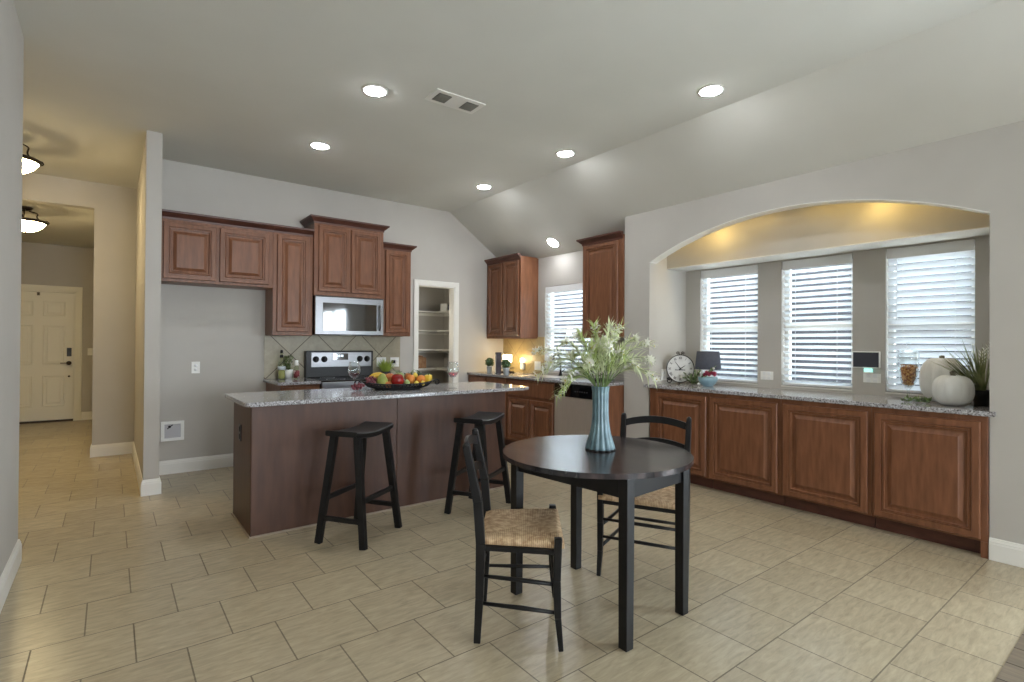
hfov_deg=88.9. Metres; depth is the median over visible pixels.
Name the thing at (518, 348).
backsplash
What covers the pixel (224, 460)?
baseboard
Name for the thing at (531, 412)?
base cabinet
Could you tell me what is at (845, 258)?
window blind
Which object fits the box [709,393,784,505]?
base cabinet
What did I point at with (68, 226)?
ceiling
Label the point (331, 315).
microwave
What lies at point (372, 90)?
recessed light
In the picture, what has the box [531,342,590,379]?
flower spray
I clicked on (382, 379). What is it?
pear
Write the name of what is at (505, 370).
pot
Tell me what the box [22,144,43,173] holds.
ceiling lamp
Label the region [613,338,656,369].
flower spray
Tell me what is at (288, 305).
upper cabinet
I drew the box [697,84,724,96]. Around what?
recessed light
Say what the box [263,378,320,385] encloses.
countertop
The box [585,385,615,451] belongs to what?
vase
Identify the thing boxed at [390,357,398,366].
outlet
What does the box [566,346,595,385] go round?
flower spray
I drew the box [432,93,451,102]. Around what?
grille
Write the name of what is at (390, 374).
peach
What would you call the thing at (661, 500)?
dining chair
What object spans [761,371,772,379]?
outlet
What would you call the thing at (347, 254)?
upper cabinet
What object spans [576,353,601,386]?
flower spray
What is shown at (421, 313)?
shelf
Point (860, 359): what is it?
tablet
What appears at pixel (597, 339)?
flower spray
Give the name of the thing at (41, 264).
wall
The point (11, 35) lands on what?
wall
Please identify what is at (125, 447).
baseboard
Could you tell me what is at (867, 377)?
outlet
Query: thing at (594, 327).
flower spray
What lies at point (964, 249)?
window blind
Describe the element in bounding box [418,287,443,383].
wall
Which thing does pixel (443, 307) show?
pack
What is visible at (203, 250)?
upper cabinet
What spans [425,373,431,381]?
bell pepper
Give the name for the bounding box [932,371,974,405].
pumpkin
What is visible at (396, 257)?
upper cabinet
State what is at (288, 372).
herb pot
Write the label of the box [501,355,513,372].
table lamp
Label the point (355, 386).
grape bunch
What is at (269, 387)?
base cabinet
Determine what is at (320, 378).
cooktop
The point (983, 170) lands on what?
wall
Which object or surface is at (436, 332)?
shelf
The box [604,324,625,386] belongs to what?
flower spray
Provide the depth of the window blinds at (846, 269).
7.20 m
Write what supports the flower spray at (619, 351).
in the vase
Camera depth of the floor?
2.71 m
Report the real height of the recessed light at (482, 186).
0.020 m
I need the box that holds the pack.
[440,303,448,310]
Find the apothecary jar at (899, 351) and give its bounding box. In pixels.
[897,344,919,397]
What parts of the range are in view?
knob, knob, control panel, trim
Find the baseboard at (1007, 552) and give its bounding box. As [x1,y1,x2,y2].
[989,537,1023,567]
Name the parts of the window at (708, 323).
sill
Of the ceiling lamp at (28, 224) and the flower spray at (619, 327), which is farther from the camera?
the ceiling lamp at (28, 224)
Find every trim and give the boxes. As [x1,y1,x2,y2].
[21,284,82,420]
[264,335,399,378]
[413,279,458,382]
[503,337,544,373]
[650,199,989,263]
[667,226,989,271]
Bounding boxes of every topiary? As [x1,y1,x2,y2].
[485,358,493,372]
[501,358,510,374]
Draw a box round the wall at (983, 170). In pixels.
[624,121,1023,544]
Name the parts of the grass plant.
pot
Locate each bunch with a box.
[351,383,364,390]
[365,375,376,384]
[679,365,716,384]
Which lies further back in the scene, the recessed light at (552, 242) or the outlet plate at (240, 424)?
the recessed light at (552, 242)
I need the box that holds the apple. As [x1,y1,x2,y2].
[391,374,403,383]
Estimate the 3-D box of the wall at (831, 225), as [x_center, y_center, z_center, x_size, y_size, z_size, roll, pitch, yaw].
[1.727,0.057,5.721,0.477,2.600,5.439,1,0,-38]
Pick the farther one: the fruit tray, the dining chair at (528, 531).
the fruit tray
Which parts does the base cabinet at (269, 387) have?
drawer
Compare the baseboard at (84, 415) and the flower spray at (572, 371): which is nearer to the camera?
the flower spray at (572, 371)
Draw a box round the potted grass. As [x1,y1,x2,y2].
[377,359,395,373]
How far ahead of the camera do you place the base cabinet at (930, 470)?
3.44 m
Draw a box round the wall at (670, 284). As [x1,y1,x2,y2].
[656,257,685,383]
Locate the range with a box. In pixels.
[304,351,372,388]
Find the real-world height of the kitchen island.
0.884 m
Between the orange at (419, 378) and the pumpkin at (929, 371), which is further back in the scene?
the orange at (419, 378)
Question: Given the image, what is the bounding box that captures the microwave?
[312,295,383,335]
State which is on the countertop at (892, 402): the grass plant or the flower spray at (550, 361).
the grass plant
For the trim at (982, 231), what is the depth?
4.25 m
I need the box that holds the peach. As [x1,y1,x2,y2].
[386,372,393,381]
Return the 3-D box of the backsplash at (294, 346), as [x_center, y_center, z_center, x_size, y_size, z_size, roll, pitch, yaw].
[-2.079,0.179,6.216,1.614,0.486,0.012,1,0,-38]
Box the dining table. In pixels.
[503,435,693,651]
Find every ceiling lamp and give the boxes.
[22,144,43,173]
[22,206,49,233]
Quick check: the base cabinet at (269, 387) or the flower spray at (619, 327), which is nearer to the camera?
the flower spray at (619, 327)
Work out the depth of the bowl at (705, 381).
5.04 m
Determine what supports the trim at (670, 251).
attached to the wall at (983, 170)
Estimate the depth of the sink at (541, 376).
6.38 m
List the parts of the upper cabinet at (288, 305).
door, crown molding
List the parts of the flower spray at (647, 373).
stem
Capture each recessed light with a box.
[309,142,330,149]
[361,84,387,96]
[476,184,491,189]
[546,238,559,247]
[555,150,574,156]
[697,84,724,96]
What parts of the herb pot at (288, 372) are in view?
pot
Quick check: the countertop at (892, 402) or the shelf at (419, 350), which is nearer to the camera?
the countertop at (892, 402)
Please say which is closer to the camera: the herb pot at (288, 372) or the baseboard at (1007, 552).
the baseboard at (1007, 552)
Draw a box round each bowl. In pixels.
[364,382,430,388]
[698,377,717,386]
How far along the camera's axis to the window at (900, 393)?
4.16 m
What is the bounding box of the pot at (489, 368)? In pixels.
[486,366,492,372]
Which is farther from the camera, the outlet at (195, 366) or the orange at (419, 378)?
the outlet at (195, 366)
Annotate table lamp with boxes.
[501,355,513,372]
[695,351,720,376]
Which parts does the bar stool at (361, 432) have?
leg, seat, leg, leg, leg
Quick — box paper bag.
[418,355,425,368]
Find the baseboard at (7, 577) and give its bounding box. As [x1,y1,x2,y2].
[0,539,21,612]
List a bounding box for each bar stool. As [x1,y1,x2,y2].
[314,421,401,549]
[444,411,510,513]
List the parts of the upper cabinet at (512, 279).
door, crown molding, door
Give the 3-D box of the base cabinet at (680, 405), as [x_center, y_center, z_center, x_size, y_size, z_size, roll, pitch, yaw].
[1.818,0.914,5.179,0.622,0.882,0.657,1,0,-38]
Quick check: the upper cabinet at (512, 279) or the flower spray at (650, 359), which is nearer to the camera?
the flower spray at (650, 359)
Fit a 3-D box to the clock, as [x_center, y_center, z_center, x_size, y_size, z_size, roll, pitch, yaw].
[1.726,0.275,5.386,0.288,0.333,0.083,0,0,0]
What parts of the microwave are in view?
door glass, handle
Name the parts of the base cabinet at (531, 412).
door, drawer, door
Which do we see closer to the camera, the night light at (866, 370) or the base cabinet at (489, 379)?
the night light at (866, 370)
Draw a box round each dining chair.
[463,428,563,651]
[596,413,691,592]
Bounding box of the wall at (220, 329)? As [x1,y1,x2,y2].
[159,159,502,460]
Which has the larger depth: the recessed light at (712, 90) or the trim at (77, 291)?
the trim at (77, 291)
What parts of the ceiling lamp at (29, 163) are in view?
lamp shade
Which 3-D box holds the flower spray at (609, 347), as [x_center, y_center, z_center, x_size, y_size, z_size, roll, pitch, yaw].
[0.473,0.222,2.658,0.103,0.499,0.193,0,0,-4]
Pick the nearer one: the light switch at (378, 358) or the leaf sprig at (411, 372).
the leaf sprig at (411, 372)
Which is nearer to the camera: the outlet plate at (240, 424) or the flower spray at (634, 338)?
the flower spray at (634, 338)
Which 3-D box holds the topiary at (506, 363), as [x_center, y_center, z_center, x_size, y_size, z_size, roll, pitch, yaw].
[-0.074,0.330,6.685,0.140,0.216,0.140,1,0,-38]
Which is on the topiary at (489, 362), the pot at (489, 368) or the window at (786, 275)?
the pot at (489, 368)
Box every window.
[546,293,591,375]
[704,278,757,384]
[781,260,852,390]
[885,246,974,395]
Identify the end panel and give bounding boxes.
[609,385,623,435]
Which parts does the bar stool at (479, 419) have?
leg, leg, seat, leg, leg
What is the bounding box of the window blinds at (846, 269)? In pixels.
[553,257,970,385]
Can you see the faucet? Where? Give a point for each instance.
(560, 372)
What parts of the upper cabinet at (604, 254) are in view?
crown molding, door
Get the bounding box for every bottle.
[278,350,285,378]
[293,360,299,378]
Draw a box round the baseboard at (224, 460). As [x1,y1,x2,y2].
[159,453,232,474]
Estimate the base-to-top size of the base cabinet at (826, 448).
0.882 m
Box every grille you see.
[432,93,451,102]
[460,103,477,111]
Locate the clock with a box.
[666,352,694,383]
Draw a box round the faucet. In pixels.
[552,354,564,375]
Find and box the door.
[19,291,73,423]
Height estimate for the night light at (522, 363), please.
0.155 m
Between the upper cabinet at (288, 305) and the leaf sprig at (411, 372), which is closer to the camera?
the leaf sprig at (411, 372)
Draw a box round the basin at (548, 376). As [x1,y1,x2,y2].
[519,375,566,377]
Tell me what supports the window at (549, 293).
in the wall at (831, 225)
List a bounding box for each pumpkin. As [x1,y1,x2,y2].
[919,355,964,400]
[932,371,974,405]
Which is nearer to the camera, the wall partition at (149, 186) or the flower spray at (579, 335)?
the flower spray at (579, 335)
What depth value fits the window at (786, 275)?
4.82 m
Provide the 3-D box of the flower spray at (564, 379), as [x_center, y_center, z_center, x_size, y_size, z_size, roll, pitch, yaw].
[0.330,0.302,2.739,0.281,0.338,0.088,0,0,-10]
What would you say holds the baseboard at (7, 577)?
attached to the wall at (11, 35)
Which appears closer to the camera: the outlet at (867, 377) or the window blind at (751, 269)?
the outlet at (867, 377)
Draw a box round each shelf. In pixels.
[418,349,448,353]
[418,367,448,372]
[419,310,448,316]
[419,330,448,334]
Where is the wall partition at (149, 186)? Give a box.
[134,130,162,479]
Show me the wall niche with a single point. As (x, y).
(870, 324)
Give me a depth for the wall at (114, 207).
6.03 m
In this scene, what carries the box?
attached to the wall at (220, 329)
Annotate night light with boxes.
[520,358,524,368]
[863,368,872,372]
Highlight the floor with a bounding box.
[0,419,1023,681]
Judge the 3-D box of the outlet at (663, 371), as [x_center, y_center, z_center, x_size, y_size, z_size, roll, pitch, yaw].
[1.581,0.350,5.431,0.080,0.118,0.008,1,0,-38]
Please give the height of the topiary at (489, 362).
0.214 m
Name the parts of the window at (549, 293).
sill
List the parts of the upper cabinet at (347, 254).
door, crown molding, door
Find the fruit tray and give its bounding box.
[354,379,439,389]
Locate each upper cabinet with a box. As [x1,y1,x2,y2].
[161,209,274,289]
[265,224,314,335]
[300,214,389,298]
[380,242,416,336]
[484,253,537,338]
[576,231,624,337]
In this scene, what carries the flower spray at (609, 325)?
in the vase
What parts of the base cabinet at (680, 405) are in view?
door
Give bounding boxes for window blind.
[546,283,592,373]
[701,265,757,382]
[782,253,852,388]
[887,239,974,393]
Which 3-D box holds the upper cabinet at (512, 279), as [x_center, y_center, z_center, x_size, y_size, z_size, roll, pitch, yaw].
[-0.023,-0.599,7.312,0.360,1.129,0.777,1,0,-38]
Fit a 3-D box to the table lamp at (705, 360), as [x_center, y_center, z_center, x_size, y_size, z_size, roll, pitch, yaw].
[1.981,0.273,5.277,0.252,0.338,0.252,1,0,-38]
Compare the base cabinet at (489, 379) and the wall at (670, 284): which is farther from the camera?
the base cabinet at (489, 379)
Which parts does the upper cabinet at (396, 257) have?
door, crown molding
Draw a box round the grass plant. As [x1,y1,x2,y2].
[933,340,989,405]
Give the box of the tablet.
[852,351,880,368]
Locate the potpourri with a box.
[900,364,917,385]
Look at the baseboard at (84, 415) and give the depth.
8.74 m
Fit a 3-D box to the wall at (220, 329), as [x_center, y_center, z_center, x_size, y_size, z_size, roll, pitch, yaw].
[-1.802,-0.221,6.513,4.395,3.122,0.120,1,0,-38]
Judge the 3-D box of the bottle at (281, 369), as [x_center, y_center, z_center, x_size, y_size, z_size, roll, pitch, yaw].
[-2.523,0.257,5.718,0.081,0.320,0.081,1,0,-38]
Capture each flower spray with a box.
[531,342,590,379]
[531,363,587,381]
[539,353,595,386]
[551,371,593,405]
[556,334,594,386]
[565,362,593,383]
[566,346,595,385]
[567,327,594,383]
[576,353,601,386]
[580,338,600,386]
[587,317,601,384]
[593,333,605,386]
[596,339,617,386]
[599,317,615,384]
[603,319,629,383]
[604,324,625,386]
[605,340,633,386]
[606,333,642,384]
[606,356,642,386]
[607,360,660,386]
[612,351,656,375]
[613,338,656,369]
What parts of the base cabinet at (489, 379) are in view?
drawer, door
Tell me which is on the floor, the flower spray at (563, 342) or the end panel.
the end panel
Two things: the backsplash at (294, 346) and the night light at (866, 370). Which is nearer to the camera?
the night light at (866, 370)
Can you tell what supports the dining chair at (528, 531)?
on the floor
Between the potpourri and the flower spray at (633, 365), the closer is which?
the flower spray at (633, 365)
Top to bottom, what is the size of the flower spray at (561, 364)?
0.398 m
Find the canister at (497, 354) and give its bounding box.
[495,352,501,373]
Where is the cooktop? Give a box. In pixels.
[307,376,368,381]
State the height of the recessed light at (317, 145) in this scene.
0.020 m
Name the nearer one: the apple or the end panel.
the apple
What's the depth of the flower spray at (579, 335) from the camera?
2.79 m
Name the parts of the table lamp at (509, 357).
lamp shade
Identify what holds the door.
in the wall at (41, 264)
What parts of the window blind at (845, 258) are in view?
ladder cord, rail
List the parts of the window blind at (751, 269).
rail, ladder cord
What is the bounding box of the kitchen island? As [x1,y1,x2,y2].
[231,391,504,538]
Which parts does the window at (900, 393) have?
sill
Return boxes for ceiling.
[13,0,1023,258]
[22,201,93,247]
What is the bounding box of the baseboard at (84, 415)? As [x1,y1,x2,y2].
[81,411,91,419]
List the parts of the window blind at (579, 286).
ladder cord, rail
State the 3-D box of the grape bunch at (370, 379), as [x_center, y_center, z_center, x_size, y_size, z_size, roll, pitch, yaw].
[-1.190,0.338,4.434,0.111,0.092,0.109,0,0,-16]
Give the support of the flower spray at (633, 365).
in the vase
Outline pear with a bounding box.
[376,372,387,385]
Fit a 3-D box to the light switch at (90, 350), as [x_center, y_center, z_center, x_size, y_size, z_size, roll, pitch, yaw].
[-7.093,0.180,8.779,0.070,0.120,0.014,1,0,-38]
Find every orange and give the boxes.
[406,375,414,383]
[416,375,425,382]
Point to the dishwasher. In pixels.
(573, 412)
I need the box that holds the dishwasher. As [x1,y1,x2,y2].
[554,383,591,435]
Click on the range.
(330, 368)
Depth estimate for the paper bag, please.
8.02 m
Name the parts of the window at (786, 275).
sill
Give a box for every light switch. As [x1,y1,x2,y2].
[87,348,92,354]
[377,357,385,366]
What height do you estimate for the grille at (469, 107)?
0.005 m
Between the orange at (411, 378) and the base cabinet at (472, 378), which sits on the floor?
the base cabinet at (472, 378)
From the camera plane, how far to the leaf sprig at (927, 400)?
3.71 m
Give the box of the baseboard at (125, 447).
[90,442,132,457]
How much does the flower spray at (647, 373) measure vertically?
0.377 m
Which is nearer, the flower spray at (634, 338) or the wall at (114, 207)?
the flower spray at (634, 338)
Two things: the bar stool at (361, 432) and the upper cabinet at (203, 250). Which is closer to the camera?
the bar stool at (361, 432)
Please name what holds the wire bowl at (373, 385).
on the fruit tray
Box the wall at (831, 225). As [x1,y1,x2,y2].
[536,203,989,379]
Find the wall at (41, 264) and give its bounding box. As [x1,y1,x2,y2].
[21,242,93,411]
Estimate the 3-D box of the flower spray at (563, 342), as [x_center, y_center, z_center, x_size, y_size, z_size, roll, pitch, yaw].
[0.335,0.214,2.756,0.246,0.514,0.111,0,0,-5]
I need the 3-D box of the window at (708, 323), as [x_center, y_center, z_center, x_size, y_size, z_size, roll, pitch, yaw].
[2.233,-0.158,5.328,0.129,1.167,0.620,1,0,-38]
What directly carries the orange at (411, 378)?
in the fruit tray
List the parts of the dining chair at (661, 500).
leg, post, seat, seat frame, ladder rail, ladder rail, post, leg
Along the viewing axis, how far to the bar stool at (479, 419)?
4.05 m
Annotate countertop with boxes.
[225,382,528,406]
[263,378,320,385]
[467,371,623,385]
[644,382,995,416]
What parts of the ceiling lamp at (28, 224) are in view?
lamp shade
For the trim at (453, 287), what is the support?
attached to the wall at (220, 329)
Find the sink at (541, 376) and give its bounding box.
[517,374,566,378]
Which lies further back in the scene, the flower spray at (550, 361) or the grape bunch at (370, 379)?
the grape bunch at (370, 379)
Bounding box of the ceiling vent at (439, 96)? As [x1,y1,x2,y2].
[425,88,485,113]
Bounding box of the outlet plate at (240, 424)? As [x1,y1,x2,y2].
[238,423,241,440]
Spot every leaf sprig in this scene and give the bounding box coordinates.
[393,369,418,374]
[901,394,931,402]
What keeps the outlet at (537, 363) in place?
attached to the wall at (831, 225)
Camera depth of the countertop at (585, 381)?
6.25 m
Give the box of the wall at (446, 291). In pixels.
[444,289,448,382]
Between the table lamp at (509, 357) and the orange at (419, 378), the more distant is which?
the table lamp at (509, 357)
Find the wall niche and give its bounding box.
[686,235,989,401]
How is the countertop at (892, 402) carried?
on the base cabinet at (680, 405)
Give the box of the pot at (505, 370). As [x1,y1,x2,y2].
[503,368,509,374]
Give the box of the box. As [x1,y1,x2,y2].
[161,420,183,441]
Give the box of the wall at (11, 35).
[0,0,23,576]
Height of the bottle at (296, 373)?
0.208 m
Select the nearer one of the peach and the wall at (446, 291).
the peach
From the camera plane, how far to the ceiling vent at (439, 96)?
3.88 m
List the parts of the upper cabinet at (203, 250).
door, crown molding, door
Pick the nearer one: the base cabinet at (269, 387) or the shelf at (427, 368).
the base cabinet at (269, 387)
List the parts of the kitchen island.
panel, panel, shoe molding, panel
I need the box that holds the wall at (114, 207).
[22,173,136,444]
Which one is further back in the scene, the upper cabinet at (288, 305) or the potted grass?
the potted grass
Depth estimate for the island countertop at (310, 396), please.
4.13 m
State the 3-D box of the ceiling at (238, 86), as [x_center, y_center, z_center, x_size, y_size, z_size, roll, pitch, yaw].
[0.857,-1.471,1.367,6.500,0.810,14.320,1,0,-38]
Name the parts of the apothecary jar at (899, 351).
lid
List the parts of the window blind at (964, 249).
rail, ladder cord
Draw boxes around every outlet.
[191,362,199,372]
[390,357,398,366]
[534,361,540,369]
[661,369,665,379]
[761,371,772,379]
[863,373,880,382]
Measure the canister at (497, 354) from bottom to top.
0.287 m
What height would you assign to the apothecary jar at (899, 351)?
0.435 m
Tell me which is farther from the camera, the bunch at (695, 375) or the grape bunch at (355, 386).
the bunch at (695, 375)
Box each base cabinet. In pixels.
[266,383,319,390]
[469,375,486,381]
[487,376,511,444]
[507,378,555,442]
[650,388,713,487]
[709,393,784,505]
[781,399,875,527]
[872,407,989,558]
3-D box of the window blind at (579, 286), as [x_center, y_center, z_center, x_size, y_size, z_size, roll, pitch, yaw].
[0.730,-0.159,6.669,0.071,1.123,0.868,1,0,-38]
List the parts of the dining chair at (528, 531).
ladder rail, post, ladder rail, post, seat frame, seat, leg, leg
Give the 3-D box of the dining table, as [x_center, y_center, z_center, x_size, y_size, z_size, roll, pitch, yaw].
[0.432,0.951,2.711,0.964,0.760,0.964,1,0,-38]
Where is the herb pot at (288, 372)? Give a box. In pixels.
[283,355,293,378]
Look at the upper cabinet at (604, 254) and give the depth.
5.74 m
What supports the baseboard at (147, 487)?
attached to the wall partition at (149, 186)

